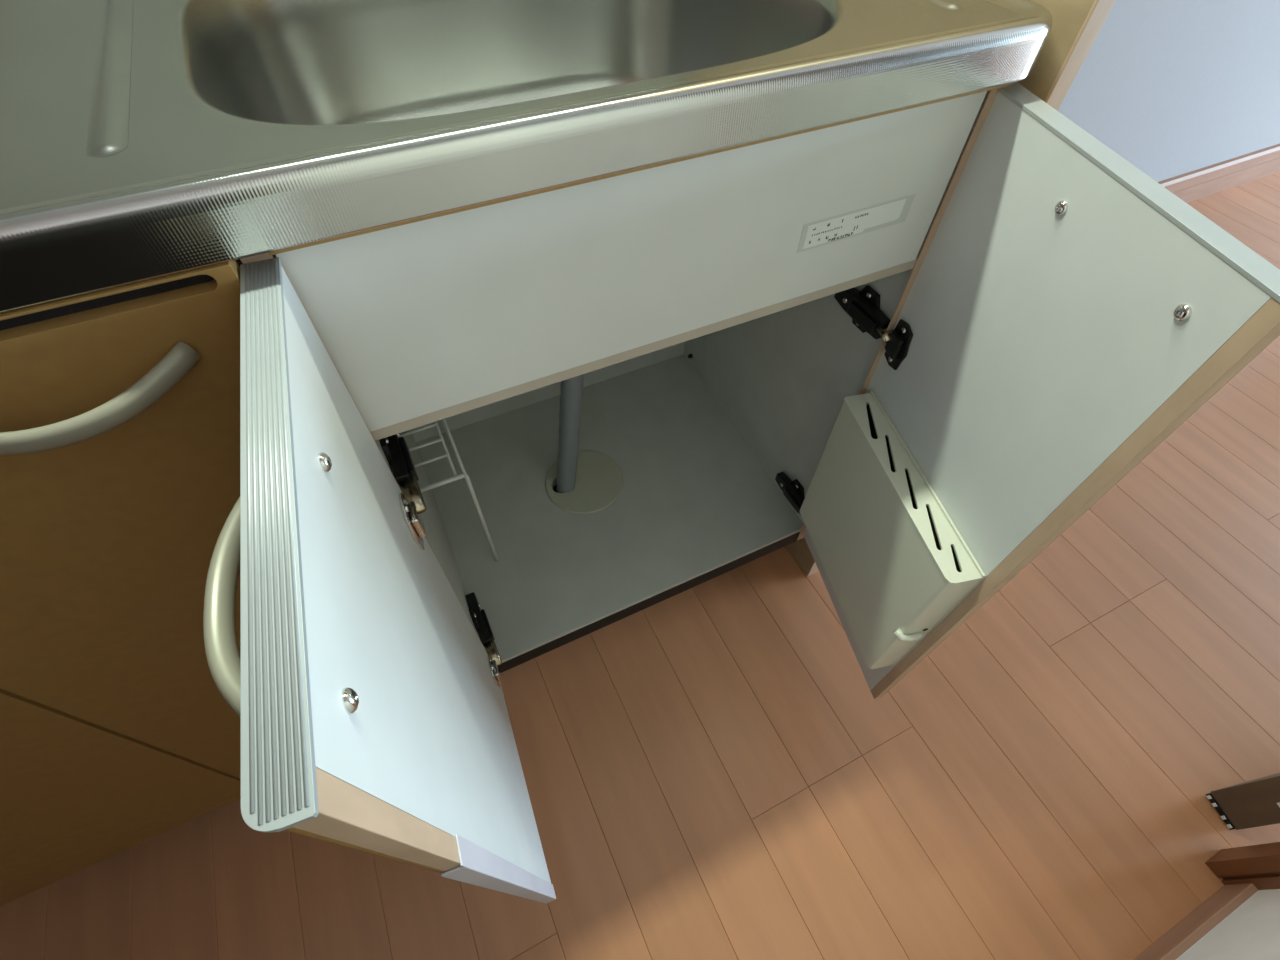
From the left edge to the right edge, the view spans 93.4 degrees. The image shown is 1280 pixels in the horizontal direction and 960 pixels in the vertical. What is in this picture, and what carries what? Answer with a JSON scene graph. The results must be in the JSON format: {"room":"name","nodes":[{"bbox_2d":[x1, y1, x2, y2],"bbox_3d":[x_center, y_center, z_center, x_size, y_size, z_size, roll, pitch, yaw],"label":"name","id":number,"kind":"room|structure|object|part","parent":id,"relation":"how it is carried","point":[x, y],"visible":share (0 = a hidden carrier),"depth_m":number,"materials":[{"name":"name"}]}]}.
{"room":"kitchen","nodes":[
{"label":"kitchen","id":0,"kind":"room"},
{"bbox_2d":[0,172,1279,959],"bbox_3d":[2.615,0.383,1.014,8.325,0.019,3.600,-21,57,-15],"label":"floor","id":1,"kind":"structure","parent":0,"point":[714,769],"depth_m":0.91,"materials":[{"name":"brown wood"}]},
{"bbox_2d":[0,688,240,905],"bbox_3d":[-0.734,0.051,0.609,0.301,0.690,0.548,-21,57,-15],"label":"drawer","id":2,"kind":"object","parent":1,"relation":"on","point":[76,794],"visible":0.18,"depth_m":0.61,"materials":[{"name":"brown laminate"}]},
{"bbox_2d":[0,254,275,778],"bbox_3d":[-0.456,-0.040,0.679,0.295,0.690,0.583,-21,57,-15],"label":"base cabinet","id":3,"kind":"object","parent":1,"relation":"on","point":[120,405],"visible":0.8,"depth_m":0.38,"materials":[{"name":"brown laminate"}]},
{"bbox_3d":[-0.294,-0.035,0.304,0.134,0.022,0.037,-21,57,-15],"label":"handle","id":4,"kind":"part","parent":3,"relation":"part of","materials":[{"name":"silver metal"}]},
{"bbox_2d":[203,82,1279,903],"bbox_3d":[-0.547,0.165,0.606,1.806,0.820,0.758,-21,57,-15],"label":"base cabinet","id":5,"kind":"object","parent":1,"relation":"on","point":[1032,313],"visible":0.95,"depth_m":0.45,"materials":[{"name":"white laminate"}]},
{"bbox_3d":[-0.162,0.049,0.250,0.037,0.022,0.134,-17,56,-13],"label":"handle","id":6,"kind":"part","parent":5,"relation":"part of","materials":[{"name":"silver metal"}]},
{"bbox_3d":[-0.156,0.188,0.514,0.017,0.664,0.282,-17,56,-13],"label":"door","id":7,"kind":"part","parent":5,"relation":"part of","materials":[{"name":"brown laminate"}]},
{"bbox_3d":[-0.220,-0.021,0.533,0.005,0.051,0.032,-21,57,-15],"label":"mounting plate","id":8,"kind":"part","parent":5,"relation":"part of","materials":[{"name":"black metal"}]},
{"bbox_3d":[-0.204,-0.019,0.532,0.005,0.015,0.044,-21,57,-15],"label":"arm","id":9,"kind":"part","parent":5,"relation":"part of"},
{"bbox_2d":[399,493,423,550],"bbox_3d":[-0.186,0.035,0.492,0.003,0.057,0.034,-17,56,-13],"label":"hinge","id":10,"kind":"object","parent":5,"relation":"on","point":[411,505],"depth_m":0.48,"materials":[{"name":"silver metal"}]},
{"bbox_3d":[-0.314,-0.048,0.778,0.014,0.545,0.468,-21,57,-15],"label":"panel","id":11,"kind":"part","parent":5,"relation":"part of","materials":[{"name":"white laminate"}]},
{"bbox_2d":[402,419,498,560],"bbox_3d":[-0.304,-0.025,0.918,0.061,0.226,0.262,-21,57,-15],"label":"wire rack","id":12,"kind":"object","parent":5,"relation":"on","point":[463,474],"visible":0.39,"depth_m":0.80,"materials":[{"name":"white metal"}]},
{"bbox_3d":[-0.289,-0.095,0.836,0.004,0.004,0.255,-21,57,-15],"label":"rail","id":13,"kind":"part","parent":12,"relation":"part of","materials":[{"name":"white metal"}]},
{"bbox_3d":[-0.279,-0.099,0.837,0.004,0.004,0.255,-21,57,-15],"label":"rail","id":14,"kind":"part","parent":12,"relation":"part of","materials":[{"name":"white metal"}]},
{"bbox_3d":[-0.225,0.059,0.858,0.008,0.225,0.006,-21,57,-15],"label":"post","id":15,"kind":"part","parent":12,"relation":"part of","materials":[{"name":"white metal"}]},
{"bbox_3d":[-0.225,0.196,0.827,0.005,0.051,0.032,-21,57,-15],"label":"mounting plate","id":16,"kind":"part","parent":5,"relation":"part of","materials":[{"name":"black metal"}]},
{"bbox_3d":[-0.209,0.198,0.825,0.005,0.015,0.044,-21,57,-15],"label":"arm","id":17,"kind":"part","parent":5,"relation":"part of"},
{"bbox_2d":[487,657,499,687],"bbox_3d":[-0.190,0.252,0.786,0.003,0.057,0.034,-17,56,-13],"label":"hinge","id":18,"kind":"object","parent":5,"relation":"on","point":[493,663],"depth_m":0.77,"materials":[{"name":"silver metal"}]},
{"bbox_2d":[0,0,1051,312],"bbox_3d":[-0.626,-0.189,0.409,1.801,0.194,0.588,-21,57,-15],"label":"countertop","id":19,"kind":"structure","parent":5,"relation":"on","point":[141,140],"depth_m":0.37,"materials":[{"name":"metal"}]},
{"bbox_3d":[-0.156,-0.350,0.916,0.552,0.655,0.006,-21,57,-15],"label":"panel","id":20,"kind":"part","parent":5,"relation":"part of","materials":[{"name":"grey laminate"}]},
{"bbox_2d":[545,450,622,513],"bbox_3d":[-0.096,0.002,1.040,0.134,0.004,0.134,-21,57,-15],"label":"cover","id":21,"kind":"object","parent":5,"relation":"on","point":[599,479],"visible":0.9,"depth_m":1.03,"materials":[{"name":"beige plastic"}]},
{"bbox_2d":[557,374,583,492],"bbox_3d":[-0.094,-0.140,0.839,0.096,0.530,0.032,-7,54,-6],"label":"hose","id":22,"kind":"object","parent":21,"relation":"attached to","point":[572,388],"visible":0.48,"depth_m":0.91,"materials":[{"name":"grey plastic"}]},
{"bbox_3d":[0.032,-0.173,0.459,0.520,0.148,0.013,-21,57,-15],"label":"panel","id":23,"kind":"part","parent":5,"relation":"part of","materials":[{"name":"white laminate"}]},
{"bbox_3d":[0.038,-0.221,0.396,0.534,0.007,0.021,-21,57,-15],"label":"rail","id":24,"kind":"part","parent":5,"relation":"part of","materials":[{"name":"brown laminate"}]},
{"bbox_3d":[0.030,-0.127,0.525,0.524,0.010,0.016,-21,57,-15],"label":"rail","id":25,"kind":"part","parent":5,"relation":"part of","materials":[{"name":"white laminate"}]},
{"bbox_3d":[0.038,0.180,0.942,0.551,0.032,0.002,-21,57,-15],"label":"dark rail","id":26,"kind":"part","parent":5,"relation":"part of","materials":[{"name":"black plastic"}]},
{"bbox_3d":[0.245,0.033,0.971,0.005,0.015,0.044,-21,57,-15],"label":"arm","id":27,"kind":"part","parent":5,"relation":"part of"},
{"bbox_3d":[0.253,0.022,0.979,0.005,0.051,0.032,-21,57,-15],"label":"mounting plate","id":28,"kind":"part","parent":5,"relation":"part of","materials":[{"name":"black metal"}]},
{"bbox_3d":[0.189,-0.283,0.868,0.014,0.691,0.469,-19,56,-14],"label":"panel","id":29,"kind":"part","parent":5,"relation":"part of","materials":[{"name":"white laminate"}]},
{"bbox_2d":[809,213,867,243],"bbox_3d":[0.167,-0.210,0.506,0.058,0.018,0.001,-21,57,-15],"label":"print","id":30,"kind":"object","parent":5,"relation":"attached to","point":[824,228],"depth_m":0.50,"materials":[{"name":"black"}]},
{"bbox_3d":[0.250,-0.183,0.678,0.005,0.015,0.044,-21,57,-15],"label":"arm","id":31,"kind":"part","parent":5,"relation":"part of"},
{"bbox_3d":[0.257,-0.194,0.687,0.005,0.051,0.032,-21,57,-15],"label":"mounting plate","id":32,"kind":"part","parent":5,"relation":"part of","materials":[{"name":"black metal"}]},
{"bbox_2d":[800,391,985,668],"bbox_3d":[0.281,0.071,0.740,0.045,0.244,0.260,-9,54,-8],"label":"holder","id":33,"kind":"object","parent":5,"relation":"attached to","point":[895,562],"visible":1,"depth_m":0.69,"materials":[{"name":"beige plastic"}]},
{"bbox_2d":[884,319,912,369],"bbox_3d":[0.279,-0.145,0.651,0.003,0.057,0.034,-9,54,-8],"label":"hinge","id":34,"kind":"object","parent":5,"relation":"on","point":[898,333],"depth_m":0.65,"materials":[{"name":"black metal"}]},
{"bbox_3d":[0.312,-0.002,0.661,0.017,0.664,0.282,-9,54,-8],"label":"door","id":35,"kind":"part","parent":5,"relation":"part of","materials":[{"name":"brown laminate"}]},
{"bbox_2d":[786,0,1115,576],"bbox_3d":[0.201,-0.586,0.538,0.020,1.840,0.593,-21,57,-15],"label":"end panel","id":36,"kind":"object","parent":1,"relation":"on","point":[1076,24],"visible":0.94,"depth_m":0.45,"materials":[{"name":"brown wood"}]},
{"bbox_2d":[1058,0,1279,181],"bbox_3d":[1.826,-1.667,1.038,8.325,2.360,0.095,-21,57,-15],"label":"wall","id":37,"kind":"structure","parent":0,"point":[1173,88],"depth_m":1.48,"materials":[{"name":"white paint"}]},
{"bbox_2d":[1158,144,1279,202],"bbox_3d":[2.804,-1.327,2.200,6.062,0.111,0.018,-21,57,-15],"label":"baseboard","id":38,"kind":"structure","parent":37,"relation":"attached to","point":[1205,181],"depth_m":1.91,"materials":[{"name":"brown wood"}]},
{"bbox_2d":[1176,889,1279,959],"bbox_3d":[0.478,0.056,-0.256,0.920,2.360,0.114,-21,57,-15],"label":"wall","id":39,"kind":"structure","parent":0,"point":[1251,931],"depth_m":0.73,"materials":[{"name":"white paint"}]},
{"bbox_2d":[1133,883,1257,959],"bbox_3d":[0.420,0.706,0.702,0.882,0.047,0.008,-21,57,-15],"label":"baseboard","id":40,"kind":"structure","parent":39,"relation":"attached to","point":[1171,945],"depth_m":0.79,"materials":[{"name":"brown wood"}]},
{"bbox_2d":[1205,842,1279,889],"bbox_3d":[0.840,-0.049,0.039,0.038,2.020,0.038,-21,57,-15],"label":"trim","id":41,"kind":"structure","parent":39,"relation":"attached to","point":[1258,865],"depth_m":0.80,"materials":[{"name":"brown wood"}]},
{"bbox_2d":[1206,773,1279,829],"bbox_3d":[1.227,-0.140,0.169,0.742,1.922,0.051,-9,54,-8],"label":"door","id":42,"kind":"structure","parent":39,"relation":"in","point":[1253,803],"depth_m":0.85,"materials":[{"name":"brown wood"}]}
]}

